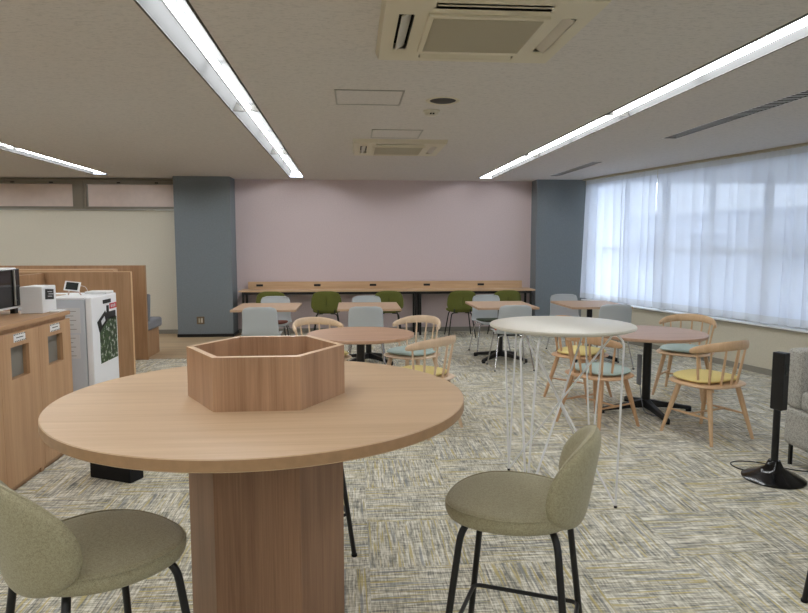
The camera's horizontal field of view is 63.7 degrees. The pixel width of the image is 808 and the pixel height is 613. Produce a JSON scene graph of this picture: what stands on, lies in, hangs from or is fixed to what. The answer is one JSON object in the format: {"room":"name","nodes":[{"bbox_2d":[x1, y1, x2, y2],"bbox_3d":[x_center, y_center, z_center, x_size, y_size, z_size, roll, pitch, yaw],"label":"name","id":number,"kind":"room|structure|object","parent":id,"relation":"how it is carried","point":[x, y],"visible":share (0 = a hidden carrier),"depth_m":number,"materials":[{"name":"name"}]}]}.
{"room":"common room","nodes":[
{"label":"common room","id":0,"kind":"room"},
{"bbox_2d":[173,176,237,333],"bbox_3d":[-3.197,-0.795,10.536,0.870,2.550,0.440,0,6,-4],"label":"column slate","id":1,"kind":"structure","parent":0,"point":[204,206],"depth_m":10.32,"materials":[{"name":"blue paint"}]},
{"bbox_2d":[197,317,204,323],"bbox_3d":[-3.254,0.223,10.402,0.120,0.120,0.012,0,6,-4],"label":"wall outlet","id":2,"kind":"object","parent":1,"relation":"attached to","point":[200,320],"visible":1,"depth_m":10.40,"materials":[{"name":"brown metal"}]},
{"bbox_2d":[177,330,238,336],"bbox_3d":[-3.197,0.447,10.651,0.890,0.055,0.450,0,6,-4],"label":"baseboard","id":3,"kind":"structure","parent":1,"relation":"attached to","point":[236,332],"depth_m":10.43,"materials":[{"name":"black"}]},
{"bbox_2d":[0,178,531,329],"bbox_3d":[-3.803,-0.819,10.783,13.100,2.550,0.150,0,6,-4],"label":"wall","id":4,"kind":"structure","parent":0,"point":[287,230],"depth_m":10.87,"materials":[{"name":"pink paint"}]},
{"bbox_2d":[0,180,75,208],"bbox_3d":[-6.050,-1.792,10.429,1.520,0.445,0.095,0,6,-4],"label":"window","id":5,"kind":"structure","parent":4,"relation":"in","point":[13,194],"depth_m":10.46,"materials":[{"name":"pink glass"}]},
{"bbox_2d":[0,178,172,208],"bbox_3d":[-6.988,-1.803,10.362,6.700,0.480,0.080,0,6,-4],"label":"trim","id":6,"kind":"structure","parent":4,"relation":"attached to","point":[79,201],"depth_m":10.46,"materials":[{"name":"grey metal"}]},
{"bbox_2d":[0,209,173,210],"bbox_3d":[-6.988,-1.554,10.389,6.700,0.020,0.075,0,6,-4],"label":"trim","id":7,"kind":"structure","parent":4,"relation":"attached to","point":[0,209],"depth_m":10.52,"materials":[{"name":"silver metal"}]},
{"bbox_2d":[83,181,173,208],"bbox_3d":[-4.410,-1.804,10.557,1.530,0.445,0.095,0,6,-4],"label":"window","id":8,"kind":"structure","parent":4,"relation":"in","point":[96,194],"depth_m":10.57,"materials":[{"name":"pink glass"}]},
{"bbox_2d":[159,326,493,333],"bbox_3d":[-4.076,0.423,10.800,12.540,0.075,0.012,0,6,-4],"label":"baseboard","id":9,"kind":"structure","parent":4,"relation":"attached to","point":[482,328],"depth_m":11.12,"materials":[{"name":"grey"}]},
{"bbox_2d":[0,0,807,180],"bbox_3d":[-0.326,-1.285,2.369,19.546,0.001,17.200,0,6,-4],"label":"ceiling","id":10,"kind":"structure","parent":0,"point":[96,85],"depth_m":4.48,"materials":[{"name":"paint"}]},
{"bbox_2d":[0,143,105,173],"bbox_3d":[-3.945,-1.332,2.253,0.237,0.124,15.362,0,6,-5],"label":"ceiling light","id":11,"kind":"object","parent":10,"relation":"attached to","point":[5,147],"visible":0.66,"depth_m":8.15,"materials":[{"name":"grey plastic"}]},
{"bbox_2d":[134,0,303,176],"bbox_3d":[-1.034,-1.364,2.590,0.234,0.124,15.582,0,6,-5],"label":"ceiling light","id":12,"kind":"object","parent":10,"relation":"attached to","point":[178,21],"visible":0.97,"depth_m":3.98,"materials":[{"name":"grey plastic"}]},
{"bbox_2d":[334,89,404,105],"bbox_3d":[-0.254,-1.507,4.696,0.485,0.006,0.470,0,6,-4],"label":"access hatch","id":13,"kind":"object","parent":10,"relation":"attached to","point":[343,96],"visible":1,"depth_m":4.68,"materials":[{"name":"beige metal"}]},
{"bbox_2d":[370,129,422,138],"bbox_3d":[-0.077,-1.657,6.248,0.480,0.006,0.470,0,6,-4],"label":"access hatch","id":14,"kind":"object","parent":10,"relation":"attached to","point":[375,133],"visible":1,"depth_m":6.22,"materials":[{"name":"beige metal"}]},
{"bbox_2d":[353,139,447,155],"bbox_3d":[-0.070,-1.710,7.054,0.970,0.056,0.970,0,6,-4],"label":"air conditioner","id":15,"kind":"object","parent":10,"relation":"attached to","point":[383,147],"visible":1,"depth_m":6.80,"materials":[{"name":"beige plastic"}]},
{"bbox_2d":[372,146,424,154],"bbox_3d":[-0.070,-1.695,7.056,0.550,0.016,0.550,0,6,-4],"label":"grille","id":16,"kind":"object","parent":15,"relation":"attached to","point":[395,150],"depth_m":6.98,"materials":[{"name":"beige plastic"}]},
{"bbox_2d":[423,109,439,116],"bbox_3d":[0.218,-1.535,5.169,0.136,0.042,0.136,0,6,-4],"label":"smoke detector","id":17,"kind":"object","parent":10,"relation":"attached to","point":[428,112],"visible":1,"depth_m":5.13,"materials":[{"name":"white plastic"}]},
{"bbox_2d":[426,97,459,104],"bbox_3d":[0.287,-1.516,4.803,0.256,0.008,0.256,0,6,-4],"label":"ceiling speaker","id":18,"kind":"object","parent":10,"relation":"attached to","point":[436,100],"visible":1,"depth_m":4.79,"materials":[{"name":"beige plastic"}]},
{"bbox_2d":[430,98,455,103],"bbox_3d":[0.287,-1.516,4.803,0.192,0.007,0.192,0,6,-4],"label":"speaker grille","id":19,"kind":"object","parent":18,"relation":"attached to","point":[434,100],"depth_m":4.79,"materials":[{"name":"grey"}]},
{"bbox_2d":[376,0,610,62],"bbox_3d":[0.363,-1.333,3.159,0.970,0.056,0.970,0,6,-4],"label":"air conditioner","id":20,"kind":"object","parent":10,"relation":"attached to","point":[458,35],"visible":1,"depth_m":3.05,"materials":[{"name":"beige plastic"}]},
{"bbox_2d":[417,13,550,54],"bbox_3d":[0.363,-1.317,3.161,0.550,0.016,0.550,0,6,-4],"label":"grille","id":21,"kind":"object","parent":20,"relation":"attached to","point":[470,33],"depth_m":3.08,"materials":[{"name":"beige plastic"}]},
{"bbox_2d":[551,162,601,175],"bbox_3d":[2.421,-2.008,9.282,0.152,0.113,1.800,0,6,-5],"label":"ceiling vent","id":22,"kind":"object","parent":10,"relation":"in","point":[590,163],"visible":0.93,"depth_m":9.24,"materials":[{"name":"grey metal"}]},
{"bbox_2d":[479,13,807,177],"bbox_3d":[1.980,-1.384,2.794,0.234,0.124,15.522,0,6,-5],"label":"ceiling light","id":23,"kind":"object","parent":10,"relation":"attached to","point":[796,30],"visible":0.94,"depth_m":4.33,"materials":[{"name":"grey plastic"}]},
{"bbox_2d":[583,142,807,180],"bbox_3d":[5.603,-1.299,2.648,0.060,0.025,16.980,-2,6,-18],"label":"rail","id":24,"kind":"object","parent":10,"relation":"attached to","point":[801,144],"visible":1,"depth_m":8.10,"materials":[{"name":"beige metal"}]},
{"bbox_2d":[580,170,657,306],"bbox_3d":[3.217,-1.028,9.966,0.073,1.920,1.820,-2,6,-18],"label":"sheer curtain","id":25,"kind":"object","parent":24,"relation":"hanging from","point":[620,211],"visible":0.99,"depth_m":9.79,"materials":[{"name":"white fabric"}]},
{"bbox_2d":[652,146,807,328],"bbox_3d":[4.034,-0.788,7.483,0.068,1.920,3.410,-2,6,-18],"label":"sheer curtain","id":26,"kind":"object","parent":24,"relation":"hanging from","point":[731,234],"visible":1,"depth_m":7.75,"materials":[{"name":"white fabric"}]},
{"bbox_2d":[662,90,807,138],"bbox_3d":[2.784,-1.604,5.112,0.152,0.113,2.850,0,6,-5],"label":"ceiling vent","id":27,"kind":"object","parent":10,"relation":"in","point":[803,94],"visible":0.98,"depth_m":5.33,"materials":[{"name":"grey metal"}]},
{"bbox_2d":[0,331,807,612],"bbox_3d":[-0.294,1.310,2.623,19.200,0.126,17.400,0,6,-4],"label":"floor","id":28,"kind":"structure","parent":0,"point":[686,532],"depth_m":3.74,"materials":[{"name":"carpet"}]},
{"bbox_2d":[0,373,6,484],"bbox_3d":[-2.705,0.667,3.521,0.782,0.992,0.480,0,6,-4],"label":"base cabinet","id":29,"kind":"object","parent":28,"relation":"on","point":[3,474],"visible":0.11,"depth_m":3.78,"materials":[{"name":"brown wood"}]},
{"bbox_2d":[0,323,44,490],"bbox_3d":[-2.742,0.622,3.994,0.782,0.992,0.475,0,6,-4],"label":"base cabinet","id":30,"kind":"object","parent":28,"relation":"on","point":[19,346],"visible":0.97,"depth_m":4.01,"materials":[{"name":"brown wood"}]},
{"bbox_2d":[33,315,72,469],"bbox_3d":[-2.779,0.576,4.466,0.782,0.992,0.475,0,6,-4],"label":"base cabinet","id":31,"kind":"object","parent":28,"relation":"on","point":[54,335],"visible":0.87,"depth_m":4.47,"materials":[{"name":"brown wood"}]},
{"bbox_2d":[0,310,69,330],"bbox_3d":[-2.715,0.161,3.461,0.800,0.028,2.420,0,6,-4],"label":"countertop","id":32,"kind":"structure","parent":31,"relation":"on","point":[7,320],"depth_m":4.24,"materials":[{"name":"brown wood"}]},
{"bbox_2d":[0,267,20,313],"bbox_3d":[-2.826,-0.088,4.247,0.394,0.315,0.515,0,6,-4],"label":"microwave oven","id":33,"kind":"object","parent":32,"relation":"on","point":[9,277],"visible":0.97,"depth_m":4.38,"materials":[{"name":"black glass"}]},
{"bbox_2d":[19,285,56,313],"bbox_3d":[-2.565,-0.053,4.565,0.155,0.185,0.210,0,6,-4],"label":"appliance box","id":34,"kind":"object","parent":32,"relation":"on","point":[34,299],"visible":0.94,"depth_m":4.47,"materials":[{"name":"white plastic"}]},
{"bbox_2d":[49,309,65,312],"bbox_3d":[-2.449,0.031,4.598,0.070,0.012,0.120,0,6,-4],"label":"folded cloth","id":35,"kind":"object","parent":32,"relation":"on","point":[56,310],"visible":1,"depth_m":4.56,"materials":[{"name":"white fabric"}]},
{"bbox_2d":[18,281,118,391],"bbox_3d":[-2.738,0.385,5.364,0.566,1.199,0.546,0,6,-4],"label":"refrigerator","id":36,"kind":"object","parent":28,"relation":"on","point":[93,318],"depth_m":5.14,"materials":[{"name":"grey metal"}]},
{"bbox_2d":[85,290,112,293],"bbox_3d":[-2.574,-0.121,5.490,0.180,0.022,0.160,0,6,-4],"label":"tray","id":37,"kind":"object","parent":36,"relation":"on","point":[91,291],"visible":0.99,"depth_m":5.42,"materials":[{"name":"white plastic"}]},
{"bbox_2d":[100,317,117,363],"bbox_3d":[-2.466,0.272,5.434,0.002,0.350,0.375,0,6,-4],"label":"poster","id":38,"kind":"object","parent":36,"relation":"attached to","point":[108,325],"depth_m":5.42,"materials":[{"name":"green paper"}]},
{"bbox_2d":[19,269,117,271],"bbox_3d":[-4.505,0.163,7.649,2.200,1.200,0.150,0,6,-4],"label":"divider","id":39,"kind":"object","parent":28,"relation":"on","point":[20,270],"visible":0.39,"depth_m":7.56,"materials":[{"name":"brown wood"}]},
{"bbox_2d":[4,271,135,377],"bbox_3d":[-4.133,0.310,6.108,2.602,1.204,1.546,0,6,-4],"label":"wall","id":40,"kind":"structure","parent":28,"relation":"on","point":[120,282],"depth_m":6.88,"materials":[{"name":"brown wood"}]},
{"bbox_2d":[0,265,148,359],"bbox_3d":[-4.764,0.091,8.277,2.903,1.222,0.050,0,6,-4],"label":"wall","id":41,"kind":"structure","parent":28,"relation":"on","point":[139,284],"depth_m":8.34,"materials":[{"name":"brown wood"}]},
{"bbox_2d":[0,480,189,612],"bbox_3d":[-0.884,0.870,1.850,0.498,0.912,0.503,5,7,40],"label":"bar stool","id":42,"kind":"object","parent":28,"relation":"on","point":[42,555],"visible":1,"depth_m":1.66,"materials":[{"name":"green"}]},
{"bbox_2d":[90,463,143,482],"bbox_3d":[-1.847,0.992,4.176,0.330,0.220,0.115,2,6,20],"label":"box","id":43,"kind":"object","parent":28,"relation":"on","point":[97,471],"visible":0.44,"depth_m":4.12,"materials":[{"name":"black plastic"}]},
{"bbox_2d":[147,294,161,356],"bbox_3d":[-4.494,0.240,8.670,2.300,0.836,0.620,0,6,-4],"label":"bench","id":44,"kind":"object","parent":28,"relation":"on","point":[154,323],"visible":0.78,"depth_m":8.72,"materials":[{"name":"brown wood"}]},
{"bbox_2d":[147,294,149,320],"bbox_3d":[-4.477,0.024,8.431,2.300,0.360,0.119,0,6,-4],"label":"cushion","id":45,"kind":"object","parent":44,"relation":"on","point":[148,295],"depth_m":8.49,"materials":[{"name":"grey fabric"}]},
{"bbox_2d":[148,317,161,330],"bbox_3d":[-4.494,0.240,8.670,2.300,0.130,0.620,0,6,-4],"label":"seat cushion","id":46,"kind":"object","parent":44,"relation":"on","point":[154,323],"depth_m":8.76,"materials":[{"name":"grey fabric"}]},
{"bbox_2d":[38,361,463,612],"bbox_3d":[-0.482,0.792,2.300,1.374,0.980,1.374,0,6,-4],"label":"table","id":47,"kind":"object","parent":28,"relation":"on","point":[266,487],"visible":0.84,"depth_m":2.06,"materials":[{"name":"brown wood"}]},
{"bbox_2d":[186,335,344,411],"bbox_3d":[-0.475,0.219,2.245,0.536,0.171,0.464,0,6,-4],"label":"box","id":48,"kind":"object","parent":47,"relation":"on","point":[239,373],"visible":1,"depth_m":2.05,"materials":[{"name":"brown wood"}]},
{"bbox_2d":[241,307,282,335],"bbox_3d":[-1.651,0.376,7.593,0.494,0.787,0.499,0,6,-4],"label":"shell chair","id":49,"kind":"object","parent":28,"relation":"on","point":[256,321],"visible":0.73,"depth_m":7.37,"materials":[{"name":"grey plastic"}]},
{"bbox_2d":[230,303,301,311],"bbox_3d":[-1.699,0.355,8.155,0.770,0.720,0.900,0,6,-4],"label":"cafe table","id":50,"kind":"object","parent":28,"relation":"on","point":[280,307],"visible":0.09,"depth_m":8.09,"materials":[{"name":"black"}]},
{"bbox_2d":[256,292,288,335],"bbox_3d":[-2.071,0.129,10.266,0.481,0.767,0.507,0,6,-4],"label":"chair","id":51,"kind":"object","parent":28,"relation":"on","point":[262,294],"visible":0.2,"depth_m":10.01,"materials":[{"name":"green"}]},
{"bbox_2d":[261,296,291,335],"bbox_3d":[-1.737,0.270,8.690,0.494,0.787,0.499,0,6,-4],"label":"shell chair","id":52,"kind":"object","parent":28,"relation":"on","point":[284,318],"visible":0.44,"depth_m":8.86,"materials":[{"name":"grey plastic"}]},
{"bbox_2d":[278,320,287,323],"bbox_3d":[-1.734,0.212,8.657,0.369,0.034,0.369,0,6,-4],"label":"seat cushion","id":53,"kind":"object","parent":52,"relation":"on","point":[279,321],"depth_m":8.62,"materials":[{"name":"red fabric"}]},
{"bbox_2d":[292,317,351,360],"bbox_3d":[-0.778,0.514,6.196,0.543,0.788,0.530,-4,7,-38],"label":"armchair","id":54,"kind":"object","parent":28,"relation":"on","point":[306,320],"visible":0.2,"depth_m":6.36,"materials":[{"name":"brown wood"}]},
{"bbox_2d":[311,291,341,330],"bbox_3d":[-1.224,0.122,10.332,0.481,0.767,0.507,0,6,-4],"label":"chair","id":55,"kind":"object","parent":28,"relation":"on","point":[322,302],"visible":0.87,"depth_m":10.10,"materials":[{"name":"fabric"}]},
{"bbox_2d":[343,467,356,556],"bbox_3d":[-0.535,0.736,3.232,0.498,0.912,0.503,-2,6,-18],"label":"bar stool","id":56,"kind":"object","parent":28,"relation":"on","point":[347,514],"visible":0.02,"depth_m":3.12,"materials":[{"name":"black metal"}]},
{"bbox_2d":[307,327,413,361],"bbox_3d":[-0.379,0.593,5.701,0.930,0.720,0.930,0,6,-4],"label":"round cafe table","id":57,"kind":"object","parent":28,"relation":"on","point":[359,336],"visible":0.49,"depth_m":5.60,"materials":[{"name":"brown wood"}]},
{"bbox_2d":[347,306,385,364],"bbox_3d":[-0.454,0.367,7.686,0.494,0.787,0.499,0,6,-4],"label":"shell chair","id":58,"kind":"object","parent":28,"relation":"on","point":[364,316],"visible":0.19,"depth_m":7.45,"materials":[{"name":"grey plastic"}]},
{"bbox_2d":[350,295,384,353],"bbox_3d":[-0.500,0.260,8.786,0.494,0.787,0.499,0,6,-4],"label":"shell chair","id":59,"kind":"object","parent":28,"relation":"on","point":[364,298],"visible":0.1,"depth_m":8.97,"materials":[{"name":"grey plastic"}]},
{"bbox_2d":[337,302,400,364],"bbox_3d":[-0.449,0.345,8.262,0.770,0.720,0.900,0,6,-4],"label":"cafe table","id":60,"kind":"object","parent":28,"relation":"on","point":[342,306],"visible":0.51,"depth_m":8.22,"materials":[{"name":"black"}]},
{"bbox_2d":[238,280,534,334],"bbox_3d":[-0.254,0.023,10.816,4.830,0.868,0.460,0,6,-4],"label":"countertop","id":61,"kind":"structure","parent":28,"relation":"on","point":[416,288],"depth_m":10.86,"materials":[{"name":"brown wood"}]},
{"bbox_2d":[238,287,534,291],"bbox_3d":[-0.254,-0.277,10.787,4.830,0.026,0.460,0,6,-4],"label":"countertop","id":62,"kind":"structure","parent":61,"relation":"on","point":[523,288],"depth_m":10.67,"materials":[{"name":"brown wood"}]},
{"bbox_2d":[375,291,403,328],"bbox_3d":[-0.256,0.115,10.407,0.481,0.767,0.507,0,6,-4],"label":"chair","id":63,"kind":"object","parent":28,"relation":"on","point":[385,296],"visible":0.52,"depth_m":10.16,"materials":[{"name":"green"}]},
{"bbox_2d":[384,315,440,366],"bbox_3d":[0.082,0.500,6.343,0.543,0.788,0.530,4,7,35],"label":"armchair","id":64,"kind":"object","parent":28,"relation":"on","point":[399,352],"visible":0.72,"depth_m":6.31,"materials":[{"name":"brown wood"}]},
{"bbox_2d":[387,346,435,355],"bbox_3d":[0.062,0.427,6.307,0.454,0.058,0.409,4,7,35],"label":"seat cushion","id":65,"kind":"object","parent":64,"relation":"on","point":[400,350],"depth_m":6.19,"materials":[{"name":"teal fabric"}]},
{"bbox_2d":[403,335,462,440],"bbox_3d":[0.147,0.605,5.261,0.530,0.788,0.543,4,7,38],"label":"armchair","id":66,"kind":"object","parent":28,"relation":"on","point":[443,373],"visible":0.47,"depth_m":5.05,"materials":[{"name":"brown wood"}]},
{"bbox_2d":[403,365,446,375],"bbox_3d":[0.120,0.527,5.274,0.409,0.058,0.454,4,7,38],"label":"seat cushion","id":67,"kind":"object","parent":66,"relation":"on","point":[429,369],"depth_m":5.24,"materials":[{"name":"yellow fabric"}]},
{"bbox_2d":[444,290,475,337],"bbox_3d":[0.910,0.106,10.498,0.481,0.767,0.507,0,6,-4],"label":"chair","id":68,"kind":"object","parent":28,"relation":"on","point":[456,300],"visible":0.91,"depth_m":10.27,"materials":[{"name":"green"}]},
{"bbox_2d":[468,294,510,355],"bbox_3d":[1.181,0.244,8.957,0.494,0.787,0.499,-1,6,-8],"label":"shell chair","id":69,"kind":"object","parent":28,"relation":"on","point":[484,317],"visible":0.52,"depth_m":9.11,"materials":[{"name":"grey plastic"}]},
{"bbox_2d":[476,318,497,321],"bbox_3d":[1.184,0.186,8.924,0.369,0.034,0.369,-1,6,-8],"label":"seat cushion","id":70,"kind":"object","parent":69,"relation":"on","point":[477,319],"depth_m":8.86,"materials":[{"name":"grey fabric"}]},
{"bbox_2d":[465,301,539,363],"bbox_3d":[1.248,0.328,8.434,0.770,0.720,0.900,0,6,-4],"label":"cafe table","id":71,"kind":"object","parent":28,"relation":"on","point":[479,305],"visible":0.81,"depth_m":8.39,"materials":[{"name":"brown wood"}]},
{"bbox_2d":[487,290,520,337],"bbox_3d":[1.628,0.101,10.554,0.481,0.767,0.507,0,6,-4],"label":"chair","id":72,"kind":"object","parent":28,"relation":"on","point":[504,295],"visible":0.26,"depth_m":10.29,"materials":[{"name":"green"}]},
{"bbox_2d":[486,305,534,371],"bbox_3d":[1.289,0.352,7.842,0.494,0.787,0.499,0,6,-4],"label":"shell chair","id":73,"kind":"object","parent":28,"relation":"on","point":[506,311],"visible":0.48,"depth_m":7.61,"materials":[{"name":"grey plastic"}]},
{"bbox_2d":[445,424,601,612],"bbox_3d":[0.394,0.836,2.203,0.503,0.912,0.498,2,6,19],"label":"bar stool","id":74,"kind":"object","parent":28,"relation":"on","point":[500,502],"visible":1,"depth_m":2.08,"materials":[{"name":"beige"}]},
{"bbox_2d":[546,294,579,350],"bbox_3d":[2.286,0.233,9.063,0.494,0.787,0.499,0,6,-4],"label":"shell chair","id":75,"kind":"object","parent":28,"relation":"on","point":[555,309],"visible":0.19,"depth_m":9.24,"materials":[{"name":"grey plastic"}]},
{"bbox_2d":[490,316,637,508],"bbox_3d":[0.950,0.611,3.963,0.860,1.020,0.860,0,6,-4],"label":"table","id":76,"kind":"object","parent":28,"relation":"on","point":[548,326],"visible":0.96,"depth_m":3.81,"materials":[{"name":"white laminate"}]},
{"bbox_2d":[543,315,611,404],"bbox_3d":[1.707,0.499,6.349,0.530,0.788,0.543,5,8,44],"label":"armchair","id":77,"kind":"object","parent":28,"relation":"on","point":[562,352],"visible":0.52,"depth_m":6.26,"materials":[{"name":"brown wood"}]},
{"bbox_2d":[557,345,605,355],"bbox_3d":[1.732,0.426,6.318,0.409,0.058,0.454,5,8,44],"label":"seat cushion","id":78,"kind":"object","parent":77,"relation":"on","point":[562,351],"depth_m":6.22,"materials":[{"name":"yellow fabric"}]},
{"bbox_2d":[550,300,632,362],"bbox_3d":[2.421,0.321,8.505,0.770,0.720,0.900,0,6,-4],"label":"cafe table","id":79,"kind":"object","parent":28,"relation":"on","point":[589,305],"visible":0.28,"depth_m":8.45,"materials":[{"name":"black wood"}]},
{"bbox_2d":[556,337,639,429],"bbox_3d":[1.612,0.592,5.394,0.530,0.788,0.543,-3,6,-31],"label":"armchair","id":80,"kind":"object","parent":28,"relation":"on","point":[609,371],"visible":0.8,"depth_m":5.25,"materials":[{"name":"brown wood"}]},
{"bbox_2d":[575,362,630,375],"bbox_3d":[1.641,0.514,5.405,0.409,0.058,0.454,-3,6,-31],"label":"seat cushion","id":81,"kind":"object","parent":80,"relation":"on","point":[607,370],"depth_m":5.27,"materials":[{"name":"teal fabric"}]},
{"bbox_2d":[587,304,633,369],"bbox_3d":[2.495,0.343,7.936,0.494,0.787,0.499,0,6,-4],"label":"shell chair","id":82,"kind":"object","parent":28,"relation":"on","point":[620,312],"visible":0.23,"depth_m":7.69,"materials":[{"name":"grey plastic"}]},
{"bbox_2d":[602,325,708,424],"bbox_3d":[2.162,0.584,5.789,0.980,0.720,0.980,0,6,-4],"label":"round cafe table","id":83,"kind":"object","parent":28,"relation":"on","point":[645,334],"visible":0.73,"depth_m":5.75,"materials":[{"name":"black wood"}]},
{"bbox_2d":[651,314,716,400],"bbox_3d":[2.799,0.486,6.484,0.543,0.788,0.530,4,7,37],"label":"armchair","id":84,"kind":"object","parent":28,"relation":"on","point":[673,349],"visible":0.74,"depth_m":6.47,"materials":[{"name":"brown wood"}]},
{"bbox_2d":[660,343,699,353],"bbox_3d":[2.779,0.413,6.449,0.454,0.058,0.409,4,7,37],"label":"seat cushion","id":85,"kind":"object","parent":84,"relation":"on","point":[673,348],"depth_m":6.37,"materials":[{"name":"teal fabric"}]},
{"bbox_2d":[660,340,753,446],"bbox_3d":[2.378,0.622,5.085,0.543,0.788,0.530,-3,6,-26],"label":"armchair","id":86,"kind":"object","parent":28,"relation":"on","point":[709,380],"visible":1,"depth_m":4.92,"materials":[{"name":"brown wood"}]},
{"bbox_2d":[673,369,736,383],"bbox_3d":[2.362,0.543,5.108,0.454,0.058,0.409,-3,6,-26],"label":"seat cushion","id":87,"kind":"object","parent":86,"relation":"on","point":[688,376],"depth_m":4.99,"materials":[{"name":"yellow fabric"}]},
{"bbox_2d":[730,351,807,489],"bbox_3d":[2.431,0.693,4.148,0.607,0.820,0.480,3,6,29],"label":"dispenser","id":88,"kind":"object","parent":28,"relation":"on","point":[772,474],"visible":1,"depth_m":4.09,"materials":[{"name":"black plastic"}]},
{"bbox_2d":[784,348,807,464],"bbox_3d":[3.080,0.745,3.614,0.820,0.820,1.750,0,6,-4],"label":"sofa","id":89,"kind":"object","parent":28,"relation":"on","point":[796,417],"visible":0.91,"depth_m":4.32,"materials":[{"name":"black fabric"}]},
{"bbox_2d":[801,392,807,411],"bbox_3d":[2.980,0.691,3.604,0.620,0.130,1.455,0,6,-4],"label":"seat cushion","id":90,"kind":"object","parent":89,"relation":"on","point":[804,395],"depth_m":4.26,"materials":[{"name":"grey fabric"}]},
{"bbox_2d":[801,571,807,603],"bbox_3d":[2.010,0.785,2.721,0.503,0.912,0.498,5,7,40],"label":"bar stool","id":91,"kind":"object","parent":28,"relation":"on","point":[804,599],"visible":1,"depth_m":2.72,"materials":[{"name":"black metal"}]},
{"bbox_2d":[530,179,585,316],"bbox_3d":[2.687,-0.849,11.093,1.010,2.550,0.440,0,6,-4],"label":"column slate","id":92,"kind":"structure","parent":0,"point":[557,206],"depth_m":10.85,"materials":[{"name":"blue paint"}]},
{"bbox_2d":[581,309,807,369],"bbox_3d":[5.690,0.929,3.115,0.200,0.550,17.400,-2,6,-18],"label":"wall","id":93,"kind":"structure","parent":0,"point":[763,341],"depth_m":7.76,"materials":[{"name":"beige paint"}]},
{"bbox_2d":[611,339,771,375],"bbox_3d":[5.659,1.192,2.892,0.012,0.070,16.950,-2,6,-18],"label":"baseboard","id":94,"kind":"structure","parent":93,"relation":"attached to","point":[751,368],"depth_m":7.95,"materials":[{"name":"grey"}]},
{"bbox_2d":[580,300,807,333],"bbox_3d":[5.604,0.678,2.850,0.008,0.011,17.000,-2,6,-18],"label":"trim","id":95,"kind":"structure","parent":93,"relation":"attached to","point":[580,300],"depth_m":7.67,"materials":[{"name":"grey"}]},
{"bbox_2d":[581,299,807,332],"bbox_3d":[5.728,0.662,2.890,0.250,0.025,17.000,-2,6,-18],"label":"window sill","id":96,"kind":"structure","parent":93,"relation":"on","point":[633,306],"depth_m":7.89,"materials":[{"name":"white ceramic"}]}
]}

